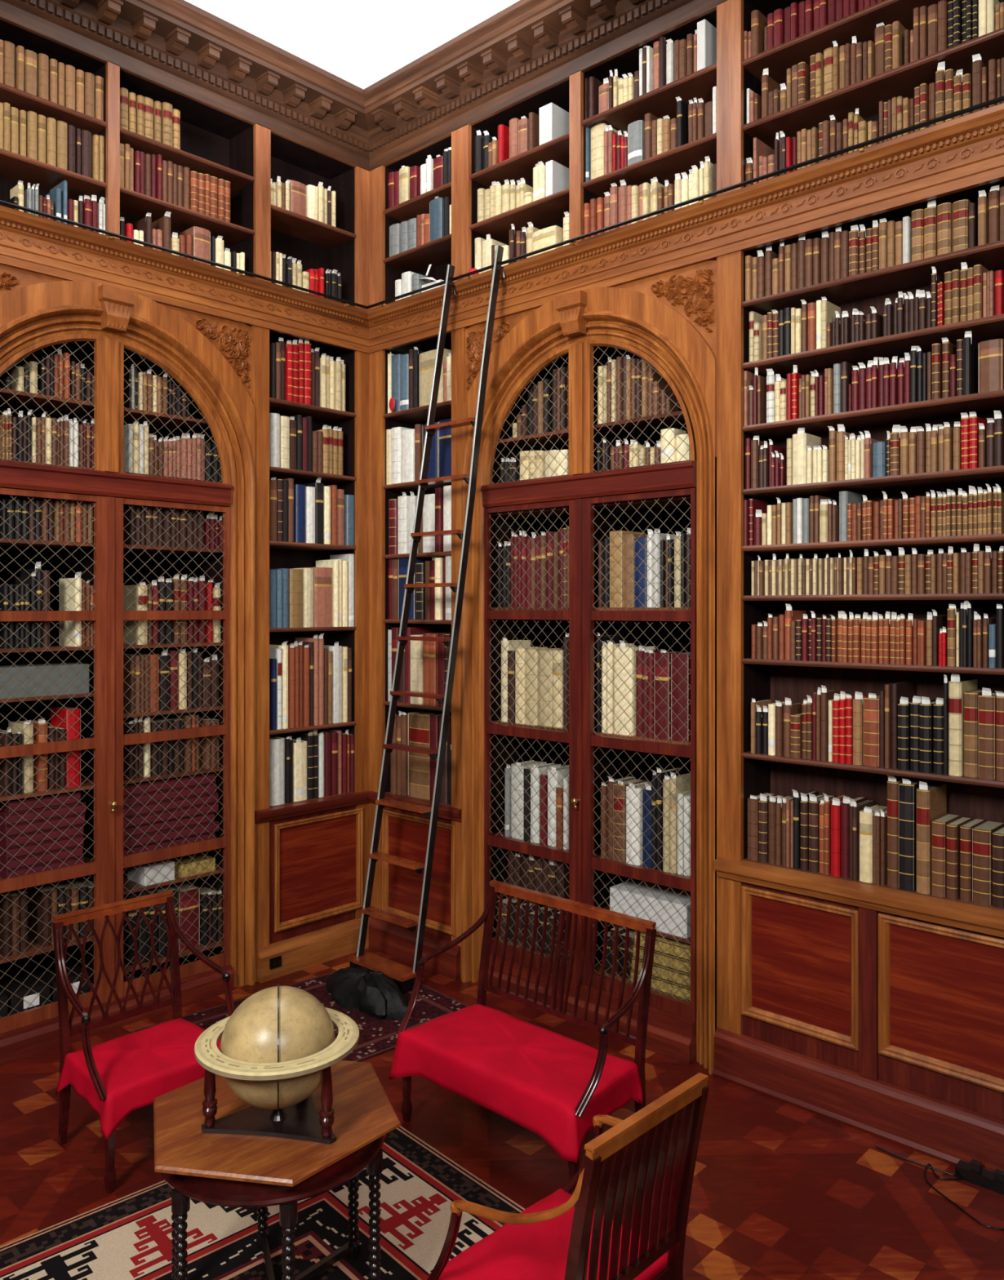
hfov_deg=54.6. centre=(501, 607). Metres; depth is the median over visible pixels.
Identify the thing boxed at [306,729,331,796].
book
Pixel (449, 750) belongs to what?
book
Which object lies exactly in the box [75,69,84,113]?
book
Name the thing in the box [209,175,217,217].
book
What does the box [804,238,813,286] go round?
book
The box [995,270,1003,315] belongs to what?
book
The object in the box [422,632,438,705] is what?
book
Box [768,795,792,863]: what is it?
book
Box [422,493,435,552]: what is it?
book
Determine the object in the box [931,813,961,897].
book
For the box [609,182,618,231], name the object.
book
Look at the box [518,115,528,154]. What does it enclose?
book
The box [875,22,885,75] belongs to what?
book
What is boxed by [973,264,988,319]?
book
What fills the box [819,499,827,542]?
book
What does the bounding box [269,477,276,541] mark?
book
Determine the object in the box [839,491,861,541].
book
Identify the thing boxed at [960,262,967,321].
book
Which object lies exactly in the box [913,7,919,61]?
book
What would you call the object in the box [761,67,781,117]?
book
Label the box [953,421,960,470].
book
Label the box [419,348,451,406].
book
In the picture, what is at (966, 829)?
book
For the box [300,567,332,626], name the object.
book
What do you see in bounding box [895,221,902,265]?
book
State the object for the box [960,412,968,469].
book
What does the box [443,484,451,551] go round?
book
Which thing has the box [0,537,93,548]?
shelf
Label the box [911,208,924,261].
book
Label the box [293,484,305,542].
book
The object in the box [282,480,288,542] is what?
book
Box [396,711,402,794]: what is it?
book
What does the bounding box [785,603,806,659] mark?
book
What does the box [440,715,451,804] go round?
book
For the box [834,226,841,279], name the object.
book
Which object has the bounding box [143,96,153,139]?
book
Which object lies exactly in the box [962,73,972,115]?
book
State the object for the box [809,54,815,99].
book
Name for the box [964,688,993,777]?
book
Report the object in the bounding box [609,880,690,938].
storage box
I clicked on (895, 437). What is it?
book
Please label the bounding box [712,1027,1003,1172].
trim
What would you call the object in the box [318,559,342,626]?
book
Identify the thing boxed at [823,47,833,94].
book
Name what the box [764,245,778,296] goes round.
book
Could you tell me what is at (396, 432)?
book
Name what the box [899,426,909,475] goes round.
book
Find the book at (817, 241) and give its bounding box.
[813,237,821,284]
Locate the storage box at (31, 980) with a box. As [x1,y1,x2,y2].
[0,973,49,1015]
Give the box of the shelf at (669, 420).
[593,410,685,435]
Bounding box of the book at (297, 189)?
[284,179,306,216]
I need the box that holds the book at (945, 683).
[943,674,948,774]
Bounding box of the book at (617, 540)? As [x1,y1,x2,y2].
[609,530,644,607]
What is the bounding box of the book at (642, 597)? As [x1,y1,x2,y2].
[634,537,647,607]
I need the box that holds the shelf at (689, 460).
[593,459,690,471]
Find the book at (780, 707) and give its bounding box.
[775,700,783,755]
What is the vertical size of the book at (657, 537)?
0.476 m
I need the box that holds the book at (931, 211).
[924,200,937,258]
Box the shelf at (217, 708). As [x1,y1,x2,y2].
[123,705,222,718]
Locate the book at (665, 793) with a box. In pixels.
[662,774,680,871]
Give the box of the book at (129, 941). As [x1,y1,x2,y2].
[123,892,137,965]
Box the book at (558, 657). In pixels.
[553,649,563,727]
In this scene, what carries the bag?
on the rug at (377, 1036)
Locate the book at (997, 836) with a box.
[991,826,1003,908]
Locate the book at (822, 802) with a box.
[819,799,824,873]
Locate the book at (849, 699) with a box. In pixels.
[844,693,868,764]
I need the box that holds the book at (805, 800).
[800,792,823,871]
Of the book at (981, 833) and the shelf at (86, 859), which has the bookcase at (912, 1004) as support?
the book at (981, 833)
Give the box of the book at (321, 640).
[318,633,324,724]
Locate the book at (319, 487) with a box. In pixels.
[302,477,324,543]
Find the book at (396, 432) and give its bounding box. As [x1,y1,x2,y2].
[391,426,411,484]
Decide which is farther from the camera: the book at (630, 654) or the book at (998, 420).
the book at (630, 654)
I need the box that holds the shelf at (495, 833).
[493,831,568,851]
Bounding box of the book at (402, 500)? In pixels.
[397,492,410,554]
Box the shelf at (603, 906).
[601,904,690,944]
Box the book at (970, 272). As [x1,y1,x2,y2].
[967,266,973,319]
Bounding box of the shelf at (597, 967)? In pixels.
[594,963,690,1003]
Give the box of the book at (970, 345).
[962,330,978,395]
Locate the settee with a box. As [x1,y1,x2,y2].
[396,880,656,1195]
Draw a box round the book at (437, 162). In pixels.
[432,154,443,189]
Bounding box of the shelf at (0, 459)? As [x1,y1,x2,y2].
[0,458,93,470]
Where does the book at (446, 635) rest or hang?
on the bookcase at (397, 890)
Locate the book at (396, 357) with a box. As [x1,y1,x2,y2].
[391,353,402,412]
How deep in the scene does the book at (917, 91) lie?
4.73 m
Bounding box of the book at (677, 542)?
[674,531,680,607]
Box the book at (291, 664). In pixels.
[288,643,295,728]
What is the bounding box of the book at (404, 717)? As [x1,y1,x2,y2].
[400,711,408,795]
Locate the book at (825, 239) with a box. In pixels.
[821,231,829,283]
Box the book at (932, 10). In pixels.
[927,4,937,55]
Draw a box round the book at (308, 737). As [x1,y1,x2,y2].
[289,731,314,799]
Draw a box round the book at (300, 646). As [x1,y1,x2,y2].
[280,640,303,727]
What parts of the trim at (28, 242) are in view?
egg moulding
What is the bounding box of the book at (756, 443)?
[751,435,769,488]
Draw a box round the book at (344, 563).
[342,560,347,626]
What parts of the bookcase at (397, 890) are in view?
panel, shelf, shelf, shelf, shelf, shelf, panel moulding, shelf, panel, panel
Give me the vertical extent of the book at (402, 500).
0.468 m
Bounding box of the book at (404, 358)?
[400,353,408,410]
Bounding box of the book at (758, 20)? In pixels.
[751,9,767,56]
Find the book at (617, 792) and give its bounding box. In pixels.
[613,778,646,862]
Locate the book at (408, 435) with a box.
[401,428,414,482]
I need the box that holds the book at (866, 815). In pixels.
[859,804,887,883]
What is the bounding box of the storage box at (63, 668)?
[0,662,88,698]
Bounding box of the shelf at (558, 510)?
[490,506,568,518]
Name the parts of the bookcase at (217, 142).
panel, rail, shelf, shelf, panel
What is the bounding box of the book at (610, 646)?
[606,640,634,733]
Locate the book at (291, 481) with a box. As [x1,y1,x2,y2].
[283,478,293,542]
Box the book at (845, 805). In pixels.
[840,795,867,878]
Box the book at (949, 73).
[945,68,955,121]
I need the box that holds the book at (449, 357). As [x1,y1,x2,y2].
[446,352,451,400]
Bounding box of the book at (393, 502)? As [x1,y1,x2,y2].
[389,498,397,554]
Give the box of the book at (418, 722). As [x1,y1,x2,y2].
[408,710,442,799]
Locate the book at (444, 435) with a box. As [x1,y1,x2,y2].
[438,418,451,477]
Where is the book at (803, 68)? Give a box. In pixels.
[798,61,809,104]
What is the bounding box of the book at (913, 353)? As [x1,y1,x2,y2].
[910,346,917,402]
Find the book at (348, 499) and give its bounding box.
[344,494,354,545]
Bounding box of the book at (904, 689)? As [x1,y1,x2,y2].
[891,680,915,768]
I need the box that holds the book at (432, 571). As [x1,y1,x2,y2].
[429,556,435,619]
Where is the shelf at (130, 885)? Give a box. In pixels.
[123,865,222,894]
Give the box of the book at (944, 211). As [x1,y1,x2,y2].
[937,202,952,255]
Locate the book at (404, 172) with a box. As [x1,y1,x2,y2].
[399,164,409,203]
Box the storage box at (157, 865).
[127,859,174,885]
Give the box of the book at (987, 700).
[977,687,996,779]
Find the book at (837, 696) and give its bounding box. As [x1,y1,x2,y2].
[832,693,839,762]
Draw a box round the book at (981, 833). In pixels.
[972,819,1003,905]
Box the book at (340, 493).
[337,488,344,545]
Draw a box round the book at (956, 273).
[952,269,959,323]
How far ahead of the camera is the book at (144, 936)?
6.29 m
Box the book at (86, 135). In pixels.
[80,129,91,177]
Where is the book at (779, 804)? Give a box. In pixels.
[775,795,782,865]
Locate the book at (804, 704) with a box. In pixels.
[802,699,808,758]
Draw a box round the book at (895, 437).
[889,424,900,475]
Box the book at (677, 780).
[670,772,690,873]
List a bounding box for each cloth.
[55,1017,221,1141]
[389,1004,642,1163]
[428,1188,668,1279]
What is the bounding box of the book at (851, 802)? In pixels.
[849,799,869,879]
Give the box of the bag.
[325,966,408,1020]
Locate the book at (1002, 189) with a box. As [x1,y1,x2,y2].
[1000,186,1003,239]
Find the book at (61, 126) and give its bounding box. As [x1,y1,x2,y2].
[56,120,67,169]
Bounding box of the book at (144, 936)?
[137,889,149,963]
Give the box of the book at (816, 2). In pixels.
[813,0,819,30]
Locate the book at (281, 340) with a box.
[274,337,284,399]
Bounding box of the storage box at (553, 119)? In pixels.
[539,102,568,145]
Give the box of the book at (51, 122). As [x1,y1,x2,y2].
[45,116,56,166]
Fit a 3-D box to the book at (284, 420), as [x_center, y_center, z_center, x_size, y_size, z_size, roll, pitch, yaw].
[-1.638,-1.185,7.070,0.251,0.379,0.072,0,0,43]
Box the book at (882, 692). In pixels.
[880,689,884,767]
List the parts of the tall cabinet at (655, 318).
panel, door, door knob, transom rail, transom sash, spandrel panel, panel, door, panel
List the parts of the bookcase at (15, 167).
panel, rail, shelf, shelf, panel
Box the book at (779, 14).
[773,8,784,47]
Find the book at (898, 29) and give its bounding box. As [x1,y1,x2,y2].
[892,20,906,68]
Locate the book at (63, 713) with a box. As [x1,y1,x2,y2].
[50,706,80,786]
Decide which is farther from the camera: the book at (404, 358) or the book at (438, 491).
the book at (404, 358)
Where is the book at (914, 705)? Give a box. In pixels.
[910,695,936,771]
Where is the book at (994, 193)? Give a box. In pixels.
[988,185,999,243]
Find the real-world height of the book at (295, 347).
0.466 m
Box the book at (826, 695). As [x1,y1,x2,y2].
[821,684,845,760]
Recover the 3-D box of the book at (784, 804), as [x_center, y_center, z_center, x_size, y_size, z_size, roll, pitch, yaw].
[1.592,1.201,5.304,0.028,0.368,0.243,0,0,43]
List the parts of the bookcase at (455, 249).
panel, rail, shelf, shelf, panel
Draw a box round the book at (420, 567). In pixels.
[415,563,425,619]
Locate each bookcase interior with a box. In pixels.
[0,324,250,986]
[466,258,716,893]
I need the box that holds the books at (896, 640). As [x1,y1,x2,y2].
[0,0,1003,979]
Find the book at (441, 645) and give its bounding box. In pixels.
[438,632,451,706]
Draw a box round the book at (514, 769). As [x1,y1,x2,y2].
[511,760,546,839]
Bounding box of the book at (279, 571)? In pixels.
[275,568,282,627]
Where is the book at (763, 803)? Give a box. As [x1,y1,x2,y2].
[758,793,786,862]
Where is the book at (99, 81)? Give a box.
[94,75,103,120]
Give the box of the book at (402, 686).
[399,627,404,702]
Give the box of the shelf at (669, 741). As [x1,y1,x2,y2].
[594,730,690,746]
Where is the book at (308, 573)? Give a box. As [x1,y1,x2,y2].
[292,568,313,626]
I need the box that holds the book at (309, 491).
[305,486,315,543]
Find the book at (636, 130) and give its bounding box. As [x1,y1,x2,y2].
[627,120,644,165]
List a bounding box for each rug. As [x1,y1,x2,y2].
[0,1125,525,1279]
[131,971,469,1062]
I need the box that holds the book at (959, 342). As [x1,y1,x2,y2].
[956,338,962,395]
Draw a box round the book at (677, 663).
[671,651,690,742]
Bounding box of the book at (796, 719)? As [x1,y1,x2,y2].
[790,712,802,758]
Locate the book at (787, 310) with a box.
[784,306,791,355]
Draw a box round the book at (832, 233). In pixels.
[829,231,834,280]
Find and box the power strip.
[955,1159,1003,1195]
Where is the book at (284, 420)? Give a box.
[280,415,289,468]
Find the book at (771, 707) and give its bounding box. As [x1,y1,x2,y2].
[768,701,785,755]
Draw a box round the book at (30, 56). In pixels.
[24,48,37,96]
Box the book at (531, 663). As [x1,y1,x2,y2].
[524,647,559,725]
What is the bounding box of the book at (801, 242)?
[797,235,804,288]
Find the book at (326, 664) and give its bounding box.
[324,648,328,724]
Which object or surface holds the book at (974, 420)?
on the bookcase at (912, 1004)
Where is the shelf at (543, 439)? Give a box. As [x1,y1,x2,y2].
[497,428,568,448]
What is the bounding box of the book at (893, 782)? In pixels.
[887,774,911,887]
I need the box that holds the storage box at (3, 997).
[0,990,8,1017]
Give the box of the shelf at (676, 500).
[594,495,690,510]
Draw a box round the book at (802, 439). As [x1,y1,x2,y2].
[792,427,821,484]
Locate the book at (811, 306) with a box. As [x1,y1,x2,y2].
[808,302,816,350]
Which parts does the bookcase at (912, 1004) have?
panel, panel moulding, panel, shelf, shelf, shelf, shelf, shelf, shelf, shelf, shelf, shelf, rail, panel, panel moulding, panel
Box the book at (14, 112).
[9,106,18,154]
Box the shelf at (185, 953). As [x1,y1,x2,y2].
[123,940,222,973]
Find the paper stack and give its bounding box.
[420,264,444,292]
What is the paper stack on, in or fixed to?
on the bookcase at (455, 249)
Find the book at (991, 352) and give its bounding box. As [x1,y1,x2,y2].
[977,338,1003,392]
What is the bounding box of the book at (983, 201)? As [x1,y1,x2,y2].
[977,190,988,245]
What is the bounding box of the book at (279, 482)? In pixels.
[275,479,283,541]
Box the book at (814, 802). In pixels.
[808,793,836,872]
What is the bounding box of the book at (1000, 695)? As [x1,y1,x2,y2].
[995,690,1003,781]
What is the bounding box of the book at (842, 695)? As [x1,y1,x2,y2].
[839,691,845,763]
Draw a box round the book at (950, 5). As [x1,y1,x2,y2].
[947,0,953,48]
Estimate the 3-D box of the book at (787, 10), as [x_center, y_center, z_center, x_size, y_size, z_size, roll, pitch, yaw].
[1.573,-3.104,5.253,0.046,0.209,0.152,0,0,43]
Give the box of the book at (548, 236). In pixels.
[532,225,563,256]
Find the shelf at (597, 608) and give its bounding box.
[594,607,690,610]
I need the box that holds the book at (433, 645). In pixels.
[428,634,438,706]
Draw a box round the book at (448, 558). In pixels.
[445,550,451,620]
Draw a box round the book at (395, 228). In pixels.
[389,222,400,257]
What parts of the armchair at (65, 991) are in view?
leg, arm, leg, crest rail, rail, leg, arm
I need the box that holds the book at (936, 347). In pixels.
[932,342,942,399]
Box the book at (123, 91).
[120,87,128,129]
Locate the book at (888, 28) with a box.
[884,23,892,71]
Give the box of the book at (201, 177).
[197,173,204,213]
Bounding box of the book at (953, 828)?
[946,816,973,900]
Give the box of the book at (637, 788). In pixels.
[626,781,652,865]
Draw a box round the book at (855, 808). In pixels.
[851,798,875,880]
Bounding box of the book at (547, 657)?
[540,648,562,726]
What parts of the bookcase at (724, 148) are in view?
panel, rail, shelf, shelf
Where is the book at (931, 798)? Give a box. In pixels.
[916,781,946,894]
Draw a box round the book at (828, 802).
[822,793,848,875]
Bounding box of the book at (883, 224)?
[879,217,887,269]
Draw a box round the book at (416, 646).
[410,634,422,704]
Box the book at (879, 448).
[872,441,886,477]
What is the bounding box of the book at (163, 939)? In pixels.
[152,887,168,958]
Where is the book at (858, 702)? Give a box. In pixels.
[853,691,866,764]
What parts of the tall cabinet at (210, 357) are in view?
door, panel, door knob, transom sash, transom rail, spandrel panel, door, panel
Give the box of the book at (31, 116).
[26,111,36,159]
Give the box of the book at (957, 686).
[948,673,977,776]
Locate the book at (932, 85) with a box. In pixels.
[928,82,935,126]
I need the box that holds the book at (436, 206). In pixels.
[429,195,444,241]
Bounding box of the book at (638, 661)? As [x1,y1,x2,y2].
[635,645,660,736]
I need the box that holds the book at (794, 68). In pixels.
[791,64,798,106]
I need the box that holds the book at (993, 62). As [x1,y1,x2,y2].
[988,58,996,106]
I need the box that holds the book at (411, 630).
[404,626,433,702]
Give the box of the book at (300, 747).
[291,737,306,801]
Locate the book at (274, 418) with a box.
[269,413,279,467]
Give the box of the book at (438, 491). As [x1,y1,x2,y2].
[435,487,443,551]
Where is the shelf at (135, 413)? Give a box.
[124,407,208,429]
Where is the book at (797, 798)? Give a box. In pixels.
[791,789,818,869]
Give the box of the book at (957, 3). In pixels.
[953,0,962,45]
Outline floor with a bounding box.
[0,947,1003,1279]
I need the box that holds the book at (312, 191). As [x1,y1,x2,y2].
[306,184,318,220]
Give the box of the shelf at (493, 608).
[490,607,568,610]
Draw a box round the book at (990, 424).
[986,417,994,466]
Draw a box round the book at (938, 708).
[933,697,943,773]
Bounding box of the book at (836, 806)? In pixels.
[831,797,843,876]
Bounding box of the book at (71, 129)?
[67,124,75,172]
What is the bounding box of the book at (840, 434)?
[836,424,857,480]
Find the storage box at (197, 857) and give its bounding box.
[168,853,215,877]
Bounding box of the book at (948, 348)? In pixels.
[942,337,956,398]
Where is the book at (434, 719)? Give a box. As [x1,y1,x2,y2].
[429,712,451,801]
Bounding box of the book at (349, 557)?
[329,554,354,626]
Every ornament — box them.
[389,397,395,410]
[468,267,479,275]
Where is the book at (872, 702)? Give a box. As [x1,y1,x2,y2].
[863,693,879,766]
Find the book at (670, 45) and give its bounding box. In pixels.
[666,38,674,84]
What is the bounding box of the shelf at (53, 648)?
[0,645,93,653]
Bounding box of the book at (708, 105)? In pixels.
[704,101,712,136]
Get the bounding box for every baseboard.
[257,917,368,983]
[368,915,461,980]
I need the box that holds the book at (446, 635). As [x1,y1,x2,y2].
[444,633,451,689]
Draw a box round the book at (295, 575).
[288,568,302,627]
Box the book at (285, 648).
[269,640,288,728]
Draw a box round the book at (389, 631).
[387,629,391,701]
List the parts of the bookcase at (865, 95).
panel, shelf, shelf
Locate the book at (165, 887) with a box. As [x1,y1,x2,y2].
[159,884,177,942]
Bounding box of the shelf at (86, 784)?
[0,777,93,801]
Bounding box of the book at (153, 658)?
[132,653,159,711]
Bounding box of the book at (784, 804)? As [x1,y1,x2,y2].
[782,796,786,866]
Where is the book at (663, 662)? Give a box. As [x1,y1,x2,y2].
[654,648,688,739]
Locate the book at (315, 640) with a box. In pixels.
[295,635,318,725]
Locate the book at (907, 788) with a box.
[898,777,931,891]
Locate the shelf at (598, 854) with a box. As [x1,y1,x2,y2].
[594,852,690,878]
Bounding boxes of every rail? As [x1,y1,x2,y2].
[0,200,367,309]
[367,95,1003,308]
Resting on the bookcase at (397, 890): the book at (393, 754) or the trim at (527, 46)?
the book at (393, 754)
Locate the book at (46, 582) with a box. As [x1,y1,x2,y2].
[42,570,49,647]
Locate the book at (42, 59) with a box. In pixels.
[37,53,48,100]
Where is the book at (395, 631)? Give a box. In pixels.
[391,626,399,702]
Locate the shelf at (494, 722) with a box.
[490,720,568,732]
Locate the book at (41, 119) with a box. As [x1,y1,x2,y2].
[36,114,45,163]
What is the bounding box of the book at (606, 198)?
[604,191,609,232]
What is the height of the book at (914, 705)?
0.366 m
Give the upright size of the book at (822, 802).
0.385 m
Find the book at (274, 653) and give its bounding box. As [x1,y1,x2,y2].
[269,648,282,728]
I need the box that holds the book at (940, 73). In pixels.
[935,61,945,124]
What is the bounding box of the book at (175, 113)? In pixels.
[172,108,180,149]
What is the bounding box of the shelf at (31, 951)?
[0,935,93,964]
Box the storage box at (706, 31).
[697,18,716,71]
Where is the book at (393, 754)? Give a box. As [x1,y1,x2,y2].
[390,713,407,793]
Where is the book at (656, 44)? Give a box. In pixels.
[653,40,659,89]
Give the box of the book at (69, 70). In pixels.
[64,64,75,110]
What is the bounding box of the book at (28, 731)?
[8,720,33,792]
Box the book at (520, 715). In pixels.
[515,646,544,724]
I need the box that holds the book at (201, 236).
[180,226,210,265]
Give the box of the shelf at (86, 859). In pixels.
[0,856,93,879]
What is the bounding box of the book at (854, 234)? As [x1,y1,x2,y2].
[848,224,859,275]
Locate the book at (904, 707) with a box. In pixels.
[897,696,912,770]
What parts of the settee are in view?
leg, arm, leg, post, rail, post, crest rail, leg, arm, leg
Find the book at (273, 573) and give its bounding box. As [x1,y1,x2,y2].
[269,569,276,627]
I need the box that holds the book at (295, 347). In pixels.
[292,339,298,402]
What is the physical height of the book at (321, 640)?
0.678 m
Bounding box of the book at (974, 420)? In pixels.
[968,411,987,468]
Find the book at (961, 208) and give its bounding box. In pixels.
[952,199,971,251]
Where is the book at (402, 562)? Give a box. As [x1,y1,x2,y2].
[398,557,432,619]
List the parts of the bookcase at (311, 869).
panel, shelf, shelf, shelf, shelf, shelf, shelf, panel, panel moulding, panel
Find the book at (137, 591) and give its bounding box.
[123,582,147,644]
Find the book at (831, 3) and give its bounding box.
[827,0,835,23]
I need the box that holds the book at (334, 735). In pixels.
[331,732,337,795]
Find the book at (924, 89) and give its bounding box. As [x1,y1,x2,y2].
[920,83,928,129]
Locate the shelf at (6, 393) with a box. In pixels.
[0,387,93,413]
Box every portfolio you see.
[0,791,80,813]
[0,801,85,826]
[0,813,84,836]
[0,824,84,848]
[0,835,84,859]
[0,845,83,870]
[0,856,84,879]
[123,772,215,796]
[123,782,216,807]
[123,792,218,817]
[123,802,218,828]
[123,812,214,838]
[123,820,218,848]
[123,831,215,855]
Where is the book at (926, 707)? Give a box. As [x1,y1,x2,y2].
[919,696,936,773]
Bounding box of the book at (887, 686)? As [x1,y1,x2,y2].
[884,683,891,768]
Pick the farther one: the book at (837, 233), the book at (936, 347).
the book at (837, 233)
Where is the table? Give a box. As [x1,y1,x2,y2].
[153,1060,400,1279]
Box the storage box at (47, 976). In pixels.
[37,963,89,1003]
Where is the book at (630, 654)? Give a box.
[613,640,654,735]
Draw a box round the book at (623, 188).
[618,179,627,227]
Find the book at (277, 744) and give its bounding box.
[269,735,284,805]
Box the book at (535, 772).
[530,763,561,843]
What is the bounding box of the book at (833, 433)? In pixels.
[827,426,838,481]
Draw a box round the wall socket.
[269,955,281,969]
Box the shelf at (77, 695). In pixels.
[0,690,93,702]
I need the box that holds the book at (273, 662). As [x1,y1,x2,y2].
[269,658,276,729]
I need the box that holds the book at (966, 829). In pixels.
[960,817,986,901]
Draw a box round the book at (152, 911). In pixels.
[148,888,157,959]
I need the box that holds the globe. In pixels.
[194,983,359,1144]
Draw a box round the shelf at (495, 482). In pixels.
[492,474,568,484]
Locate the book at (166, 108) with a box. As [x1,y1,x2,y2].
[160,102,172,146]
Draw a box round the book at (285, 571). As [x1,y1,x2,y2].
[269,568,288,627]
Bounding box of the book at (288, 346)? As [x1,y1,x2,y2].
[284,340,293,401]
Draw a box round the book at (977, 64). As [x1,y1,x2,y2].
[972,53,988,112]
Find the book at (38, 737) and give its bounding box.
[22,718,48,791]
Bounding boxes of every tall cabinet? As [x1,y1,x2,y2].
[0,264,254,1066]
[461,260,716,1075]
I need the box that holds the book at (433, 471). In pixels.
[422,422,438,478]
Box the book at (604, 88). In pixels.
[599,77,608,113]
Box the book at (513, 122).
[509,117,519,157]
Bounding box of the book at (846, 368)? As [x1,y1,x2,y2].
[840,361,859,412]
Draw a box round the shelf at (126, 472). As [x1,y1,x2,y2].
[124,471,222,483]
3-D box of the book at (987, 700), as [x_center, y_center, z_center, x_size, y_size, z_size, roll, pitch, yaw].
[2.328,0.585,4.604,0.074,0.424,0.252,0,0,43]
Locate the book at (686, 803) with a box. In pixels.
[684,793,690,875]
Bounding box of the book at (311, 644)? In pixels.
[290,641,313,725]
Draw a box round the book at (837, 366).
[833,363,840,413]
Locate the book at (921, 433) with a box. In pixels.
[915,426,925,473]
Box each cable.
[875,1146,955,1176]
[924,1163,1003,1231]
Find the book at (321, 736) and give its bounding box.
[318,732,324,797]
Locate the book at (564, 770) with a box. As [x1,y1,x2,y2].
[547,764,568,846]
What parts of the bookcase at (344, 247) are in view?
panel, rail, shelf, panel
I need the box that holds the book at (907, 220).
[902,216,911,263]
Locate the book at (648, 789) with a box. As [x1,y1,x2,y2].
[642,782,652,867]
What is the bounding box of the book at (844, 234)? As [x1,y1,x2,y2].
[840,230,848,278]
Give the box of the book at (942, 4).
[937,0,948,51]
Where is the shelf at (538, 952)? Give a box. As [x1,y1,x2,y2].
[492,936,601,966]
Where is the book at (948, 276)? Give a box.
[944,271,952,324]
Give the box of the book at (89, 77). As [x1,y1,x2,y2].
[84,71,94,117]
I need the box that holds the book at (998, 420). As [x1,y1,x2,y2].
[993,410,1003,466]
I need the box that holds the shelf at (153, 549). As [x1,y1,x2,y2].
[123,544,222,554]
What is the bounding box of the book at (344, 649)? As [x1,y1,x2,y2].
[342,646,347,722]
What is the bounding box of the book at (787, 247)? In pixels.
[784,244,791,291]
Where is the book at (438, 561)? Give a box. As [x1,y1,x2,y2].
[435,557,442,619]
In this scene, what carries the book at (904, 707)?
on the bookcase at (912, 1004)
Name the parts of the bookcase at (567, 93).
panel, rail, shelf, shelf, panel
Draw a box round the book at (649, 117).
[644,112,658,159]
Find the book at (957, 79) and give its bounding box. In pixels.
[953,68,962,118]
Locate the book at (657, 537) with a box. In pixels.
[652,528,676,607]
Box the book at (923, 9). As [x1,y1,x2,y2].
[920,5,927,58]
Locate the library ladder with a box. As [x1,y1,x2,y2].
[347,244,505,992]
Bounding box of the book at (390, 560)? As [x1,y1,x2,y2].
[388,558,398,619]
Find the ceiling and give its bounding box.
[184,0,519,88]
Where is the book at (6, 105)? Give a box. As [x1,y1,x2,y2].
[3,102,9,151]
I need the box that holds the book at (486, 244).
[482,234,506,272]
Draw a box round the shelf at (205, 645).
[123,642,222,648]
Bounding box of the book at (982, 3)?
[978,0,986,36]
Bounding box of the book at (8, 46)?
[3,40,14,87]
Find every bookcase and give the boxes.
[0,16,107,235]
[106,60,255,277]
[250,324,369,982]
[253,123,369,310]
[369,124,471,309]
[369,327,466,946]
[468,71,583,267]
[580,0,743,204]
[716,178,1003,1120]
[742,0,1003,186]
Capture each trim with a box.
[0,0,369,171]
[0,204,368,353]
[254,791,368,823]
[363,0,727,170]
[367,102,1003,353]
[368,791,461,822]
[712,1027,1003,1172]
[714,857,1003,937]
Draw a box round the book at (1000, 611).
[996,604,1003,668]
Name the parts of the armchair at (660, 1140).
arm, leg, arm, crest rail, rail, seat frame, leg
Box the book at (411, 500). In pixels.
[407,491,417,553]
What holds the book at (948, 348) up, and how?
on the bookcase at (912, 1004)
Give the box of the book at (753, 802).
[747,792,777,860]
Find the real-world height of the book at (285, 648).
0.628 m
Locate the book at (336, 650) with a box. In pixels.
[324,641,342,723]
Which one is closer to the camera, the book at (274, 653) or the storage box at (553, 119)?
the storage box at (553, 119)
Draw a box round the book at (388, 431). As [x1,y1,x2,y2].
[386,429,391,484]
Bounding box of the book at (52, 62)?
[48,57,57,103]
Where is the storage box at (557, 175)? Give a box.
[545,160,568,196]
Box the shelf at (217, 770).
[123,765,222,784]
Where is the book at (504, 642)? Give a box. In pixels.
[501,637,530,721]
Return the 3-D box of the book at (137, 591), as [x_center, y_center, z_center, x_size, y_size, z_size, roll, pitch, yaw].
[-2.405,0.037,6.374,0.252,0.406,0.064,0,0,43]
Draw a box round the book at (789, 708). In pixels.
[783,697,802,756]
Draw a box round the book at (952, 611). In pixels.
[946,604,959,666]
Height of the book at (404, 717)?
0.628 m
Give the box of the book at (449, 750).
[448,744,451,804]
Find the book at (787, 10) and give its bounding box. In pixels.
[784,6,791,42]
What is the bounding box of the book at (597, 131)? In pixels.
[591,123,624,179]
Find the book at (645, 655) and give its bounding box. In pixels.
[642,648,670,737]
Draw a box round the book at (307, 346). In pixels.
[303,339,311,404]
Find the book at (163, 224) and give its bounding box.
[151,211,171,253]
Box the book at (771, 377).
[766,368,786,422]
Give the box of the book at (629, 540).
[622,533,647,607]
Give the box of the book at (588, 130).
[586,127,591,181]
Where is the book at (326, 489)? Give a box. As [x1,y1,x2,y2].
[324,486,330,544]
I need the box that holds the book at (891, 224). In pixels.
[887,220,895,266]
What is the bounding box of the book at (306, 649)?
[302,644,309,726]
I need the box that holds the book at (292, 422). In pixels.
[289,416,296,469]
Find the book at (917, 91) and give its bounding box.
[914,86,919,131]
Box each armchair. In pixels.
[52,889,235,1194]
[426,1072,709,1279]
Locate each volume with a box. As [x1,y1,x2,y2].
[630,969,690,1001]
[631,957,690,987]
[633,945,690,974]
[634,931,690,960]
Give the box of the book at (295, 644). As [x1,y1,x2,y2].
[288,640,298,727]
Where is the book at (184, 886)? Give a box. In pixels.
[168,881,199,951]

